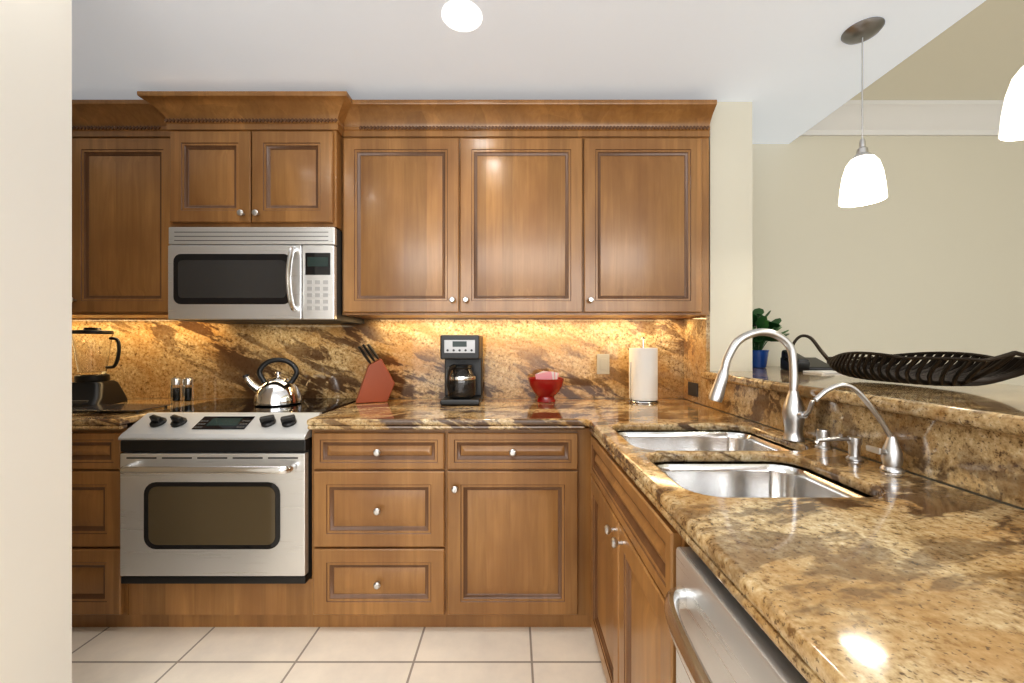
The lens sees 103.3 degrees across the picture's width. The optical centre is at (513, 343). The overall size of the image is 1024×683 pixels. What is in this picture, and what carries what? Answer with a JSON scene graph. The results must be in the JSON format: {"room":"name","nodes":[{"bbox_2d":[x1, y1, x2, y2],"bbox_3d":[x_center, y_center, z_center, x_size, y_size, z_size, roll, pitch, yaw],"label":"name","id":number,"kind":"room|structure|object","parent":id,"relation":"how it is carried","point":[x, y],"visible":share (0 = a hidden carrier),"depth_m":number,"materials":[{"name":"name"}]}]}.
{"room":"kitchen","nodes":[
{"label":"kitchen","id":0,"kind":"room"},
{"bbox_2d":[0,0,71,682],"bbox_3d":[-2.030,0.000,0.300,1.440,2.460,1.800,0,0,0],"label":"wall","id":1,"kind":"structure","parent":0,"point":[35,341],"depth_m":1.11,"materials":[{"name":"white paint"}]},
{"bbox_2d":[72,627,606,682],"bbox_3d":[1.000,1.255,0.060,8.000,0.050,5.120,0,0,0],"label":"floor","id":2,"kind":"structure","parent":0,"point":[335,654],"depth_m":1.60,"materials":[{"name":"tile"}]},
{"bbox_2d":[72,422,135,626],"bbox_3d":[-1.913,0.796,2.023,0.505,0.868,0.608,0,0,0],"label":"base cabinet","id":3,"kind":"object","parent":2,"relation":"on","point":[99,597],"depth_m":1.72,"materials":[{"name":"brown wood"}]},
{"bbox_2d":[72,399,219,429],"bbox_3d":[-2.200,0.338,2.014,1.089,0.046,0.628,0,0,0],"label":"countertop","id":4,"kind":"structure","parent":3,"relation":"on","point":[100,420],"depth_m":1.78,"materials":[{"name":"stone"}]},
{"bbox_2d":[72,327,126,407],"bbox_3d":[-2.206,0.114,2.104,0.242,0.401,0.235,0,0,-12],"label":"blender","id":5,"kind":"object","parent":4,"relation":"on","point":[93,384],"visible":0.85,"depth_m":2.08,"materials":[{"name":"black plastic"}]},
{"bbox_2d":[72,404,172,412],"bbox_3d":[-1.880,0.307,1.925,0.360,0.015,0.190,0,0,0],"label":"trivet","id":6,"kind":"object","parent":4,"relation":"on","point":[137,408],"visible":0.81,"depth_m":1.91,"materials":[{"name":"brown stone"}]},
{"bbox_2d":[170,377,181,400],"bbox_3d":[-1.872,0.249,2.245,0.052,0.130,0.052,0,0,0],"label":"pepper shaker","id":7,"kind":"object","parent":4,"relation":"on","point":[176,389],"visible":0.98,"depth_m":2.23,"materials":[{"name":"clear glass"}]},
{"bbox_2d":[182,377,193,400],"bbox_3d":[-1.806,0.249,2.245,0.052,0.130,0.052,0,0,0],"label":"salt shaker","id":8,"kind":"object","parent":4,"relation":"on","point":[188,389],"visible":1,"depth_m":2.23,"materials":[{"name":"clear glass"}]},
{"bbox_2d":[128,584,303,626],"bbox_3d":[-1.264,1.121,2.022,0.790,0.218,0.556,0,0,0],"label":"base cabinet","id":9,"kind":"object","parent":2,"relation":"on","point":[149,605],"depth_m":1.74,"materials":[{"name":"brown wood"}]},
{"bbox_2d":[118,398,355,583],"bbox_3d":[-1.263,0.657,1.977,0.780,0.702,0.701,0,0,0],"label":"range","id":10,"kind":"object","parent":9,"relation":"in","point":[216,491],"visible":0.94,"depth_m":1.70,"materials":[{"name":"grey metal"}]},
{"bbox_2d":[242,358,301,406],"bbox_3d":[-1.247,0.190,2.100,0.269,0.240,0.218,0,0,0],"label":"kettle","id":11,"kind":"object","parent":10,"relation":"on","point":[278,390],"visible":1,"depth_m":2.05,"materials":[{"name":"silver metal"}]},
{"bbox_2d":[304,430,447,626],"bbox_3d":[-0.579,0.796,2.023,0.579,0.868,0.608,0,0,0],"label":"base cabinet","id":12,"kind":"object","parent":2,"relation":"on","point":[380,497],"depth_m":1.72,"materials":[{"name":"brown wood"}]},
{"bbox_2d":[307,399,586,429],"bbox_3d":[-0.285,0.338,2.004,1.170,0.046,0.649,0,0,0],"label":"countertop","id":13,"kind":"structure","parent":12,"relation":"on","point":[393,414],"depth_m":1.76,"materials":[{"name":"stone"}]},
{"bbox_2d":[356,344,394,402],"bbox_3d":[-0.761,0.156,2.221,0.198,0.316,0.100,0,0,-22],"label":"knife block","id":14,"kind":"object","parent":13,"relation":"on","point":[378,383],"visible":1,"depth_m":2.18,"materials":[{"name":"red wood"}]},
{"bbox_2d":[440,335,482,404],"bbox_3d":[-0.277,0.133,2.169,0.202,0.362,0.252,0,0,0],"label":"coffee maker","id":15,"kind":"object","parent":13,"relation":"on","point":[462,355],"visible":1,"depth_m":2.08,"materials":[{"name":"black plastic"}]},
{"bbox_2d":[528,371,563,402],"bbox_3d":[0.175,0.231,2.215,0.196,0.167,0.196,0,0,0],"label":"bowl","id":16,"kind":"object","parent":13,"relation":"on","point":[546,386],"visible":1,"depth_m":2.16,"materials":[{"name":"red ceramic"}]},
{"bbox_2d":[448,426,591,626],"bbox_3d":[0.022,0.796,2.023,0.622,0.868,0.608,0,0,0],"label":"base cabinet","id":17,"kind":"object","parent":2,"relation":"on","point":[451,528],"depth_m":1.72,"materials":[{"name":"brown wood"}]},
{"bbox_2d":[591,434,664,682],"bbox_3d":[0.653,0.796,1.267,0.678,0.868,0.941,0,0,0],"label":"base cabinet","id":18,"kind":"object","parent":2,"relation":"on","point":[637,539],"depth_m":1.16,"materials":[{"name":"brown wood"}]},
{"bbox_2d":[587,399,729,414],"bbox_3d":[0.645,0.330,1.999,0.510,0.030,0.638,0,0,0],"label":"countertop","id":19,"kind":"structure","parent":18,"relation":"on","point":[604,406],"depth_m":1.98,"materials":[{"name":"stone"}]},
{"bbox_2d":[628,337,658,403],"bbox_3d":[0.702,0.137,2.210,0.166,0.355,0.160,0,0,0],"label":"paper towel holder","id":20,"kind":"object","parent":19,"relation":"on","point":[643,375],"visible":1,"depth_m":2.15,"materials":[{"name":"white paper"}]},
{"bbox_2d":[575,399,1023,682],"bbox_3d":[0.637,0.338,0.864,0.674,0.046,2.928,0,0,0],"label":"countertop","id":21,"kind":"structure","parent":18,"relation":"on","point":[905,577],"depth_m":0.59,"materials":[{"name":"stone"}]},
{"bbox_2d":[616,431,870,496],"bbox_3d":[0.640,0.452,1.220,0.574,0.210,0.804,0,0,0],"label":"sink","id":22,"kind":"object","parent":21,"relation":"in","point":[745,479],"visible":0.12,"depth_m":1.16,"materials":[{"name":"silver metal"}]},
{"bbox_2d":[709,328,904,473],"bbox_3d":[0.801,0.131,1.172,0.320,0.366,0.380,0,0,0],"label":"faucets","id":23,"kind":"object","parent":21,"relation":"on","point":[795,414],"visible":1,"depth_m":1.30,"materials":[{"name":"silver metal"}]},
{"bbox_2d":[663,518,689,682],"bbox_3d":[0.653,0.796,0.495,0.678,0.868,0.610,0,0,0],"label":"base cabinet","id":24,"kind":"object","parent":2,"relation":"on","point":[672,539],"depth_m":0.82,"materials":[{"name":"brown wood"}]},
{"bbox_2d":[664,547,807,682],"bbox_3d":[0.592,0.799,0.495,0.687,0.862,0.590,0,0,0],"label":"dishwasher","id":25,"kind":"object","parent":2,"relation":"on","point":[718,634],"visible":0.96,"depth_m":0.62,"materials":[{"name":"grey metal"}]},
{"bbox_2d":[72,0,985,143],"bbox_3d":[-0.605,-1.385,0.060,4.590,0.310,5.120,0,0,0],"label":"ceiling","id":26,"kind":"structure","parent":0,"point":[790,70],"depth_m":1.69,"materials":[{"name":"white paint"}]},
{"bbox_2d":[442,0,481,31],"bbox_3d":[-0.195,-1.228,1.520,0.152,0.002,0.152,0,0,0],"label":"recessed light","id":27,"kind":"object","parent":26,"relation":"in","point":[460,17],"visible":1,"depth_m":1.51,"materials":[{"name":"white"}]},
{"bbox_2d":[838,17,887,206],"bbox_3d":[1.365,-0.895,1.587,0.148,0.670,0.148,0,0,0],"label":"pendant lamp","id":28,"kind":"object","parent":26,"relation":"hanging from","point":[863,181],"visible":1,"depth_m":1.56,"materials":[{"name":"white glass"}]},
{"bbox_2d":[998,66,1023,140],"bbox_3d":[1.365,-0.895,1.045,0.148,0.670,0.148,0,0,0],"label":"pendant lamp","id":29,"kind":"object","parent":26,"relation":"hanging from","point":[1011,127],"visible":1,"depth_m":1.06,"materials":[{"name":"white glass"}]},
{"bbox_2d":[685,102,1023,509],"bbox_3d":[1.103,-0.105,0.950,0.215,2.670,3.100,0,0,0],"label":"wall","id":30,"kind":"structure","parent":0,"point":[730,223],"depth_m":2.05,"materials":[{"name":"beige paint"}]},
{"bbox_2d":[701,366,1023,436],"bbox_3d":[1.312,0.155,0.944,0.735,0.039,3.087,0,0,0],"label":"bar","id":31,"kind":"object","parent":30,"relation":"on","point":[996,407],"visible":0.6,"depth_m":1.09,"materials":[{"name":"stone"}]},
{"bbox_2d":[752,308,788,367],"bbox_3d":[1.398,-0.039,2.324,0.330,0.348,0.311,0,0,0],"label":"plant","id":32,"kind":"object","parent":31,"relation":"on","point":[759,354],"visible":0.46,"depth_m":2.28,"materials":[{"name":"green plant"}]},
{"bbox_2d":[780,350,833,371],"bbox_3d":[1.497,0.084,2.069,0.170,0.105,0.223,0,0,15],"label":"telephone","id":33,"kind":"object","parent":31,"relation":"on","point":[808,363],"visible":0.6,"depth_m":2.02,"materials":[{"name":"black plastic"}]},
{"bbox_2d":[803,370,839,373],"bbox_3d":[1.460,0.131,1.900,0.140,0.008,0.100,0,0,-8],"label":"notepad","id":34,"kind":"object","parent":31,"relation":"on","point":[823,371],"visible":0.79,"depth_m":1.87,"materials":[{"name":"white paper"}]},
{"bbox_2d":[793,334,1023,385],"bbox_3d":[1.310,0.044,1.440,0.304,0.173,0.774,0,0,0],"label":"tray","id":35,"kind":"object","parent":31,"relation":"on","point":[970,369],"visible":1,"depth_m":1.27,"materials":[{"name":"brown metal"}]},
{"bbox_2d":[752,136,1023,385],"bbox_3d":[3.105,-0.105,2.555,3.790,2.670,0.130,0,0,0],"label":"wall","id":36,"kind":"structure","parent":0,"point":[927,255],"depth_m":2.49,"materials":[{"name":"beige paint"}]},
{"bbox_2d":[800,100,1003,135],"bbox_3d":[3.266,-1.359,2.439,3.148,0.160,0.100,0,0,0],"label":"crown molding","id":37,"kind":"structure","parent":36,"relation":"attached to","point":[931,117],"depth_m":2.44,"materials":[{"name":"white paint"}]},
{"bbox_2d":[850,0,1023,99],"bbox_3d":[3.345,-1.490,0.060,3.310,0.100,5.120,0,0,0],"label":"ceiling","id":38,"kind":"structure","parent":0,"point":[976,53],"depth_m":2.07,"materials":[{"name":"beige paint"}]},
{"bbox_3d":[-0.878,0.000,2.425,3.745,2.460,0.150,0,0,0],"label":"wall","id":39,"kind":"structure","parent":0,"visible":0},
{"bbox_2d":[72,103,168,318],"bbox_3d":[-1.929,-0.656,2.173,0.542,1.024,0.347,0,0,0],"label":"upper cabinet","id":40,"kind":"object","parent":39,"relation":"attached to","point":[120,245],"depth_m":2.00,"materials":[{"name":"brown wood"}]},
{"bbox_2d":[160,95,343,230],"bbox_3d":[-1.257,-0.867,2.141,0.801,0.604,0.412,0,0,0],"label":"upper cabinet","id":41,"kind":"object","parent":39,"relation":"attached to","point":[226,160],"depth_m":1.94,"materials":[{"name":"brown wood"}]},
{"bbox_2d":[168,227,363,323],"bbox_3d":[-1.258,-0.338,2.108,0.797,0.446,0.477,0,0,0],"label":"microwave","id":42,"kind":"object","parent":41,"relation":"attached to","point":[256,275],"visible":0.98,"depth_m":1.94,"materials":[{"name":"grey metal"}]},
{"bbox_2d":[72,319,679,398],"bbox_3d":[-0.875,0.074,2.340,3.739,0.479,0.020,0,0,0],"label":"backsplash","id":43,"kind":"structure","parent":39,"relation":"attached to","point":[215,360],"depth_m":2.33,"materials":[{"name":"stone"}]},
{"bbox_2d":[597,354,608,373],"bbox_3d":[0.512,0.115,2.325,0.072,0.116,0.007,0,0,0],"label":"switch plate","id":44,"kind":"object","parent":43,"relation":"attached to","point":[602,363],"visible":1,"depth_m":2.32,"materials":[{"name":"beige plastic"}]},
{"bbox_2d":[341,103,587,318],"bbox_3d":[-0.257,-0.656,2.173,1.197,1.024,0.347,0,0,0],"label":"upper cabinet","id":45,"kind":"object","parent":39,"relation":"attached to","point":[513,209],"depth_m":2.00,"materials":[{"name":"brown wood"}]},
{"bbox_2d":[588,103,715,318],"bbox_3d":[0.657,-0.656,2.173,0.630,1.024,0.347,0,0,0],"label":"upper cabinet","id":46,"kind":"object","parent":39,"relation":"attached to","point":[648,163],"depth_m":2.00,"materials":[{"name":"brown wood"}]},
{"bbox_2d":[680,311,1023,507],"bbox_3d":[0.985,0.074,0.855,0.019,0.479,2.910,0,0,0],"label":"backsplash","id":47,"kind":"structure","parent":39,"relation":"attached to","point":[980,461],"depth_m":1.02,"materials":[{"name":"stone"}]},
{"bbox_2d":[688,382,697,396],"bbox_3d":[0.971,0.245,2.200,0.005,0.072,0.116,0,0,0],"label":"electrical outlet plate","id":48,"kind":"object","parent":47,"relation":"attached to","point":[692,389],"visible":1,"depth_m":2.19,"materials":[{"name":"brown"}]}
]}

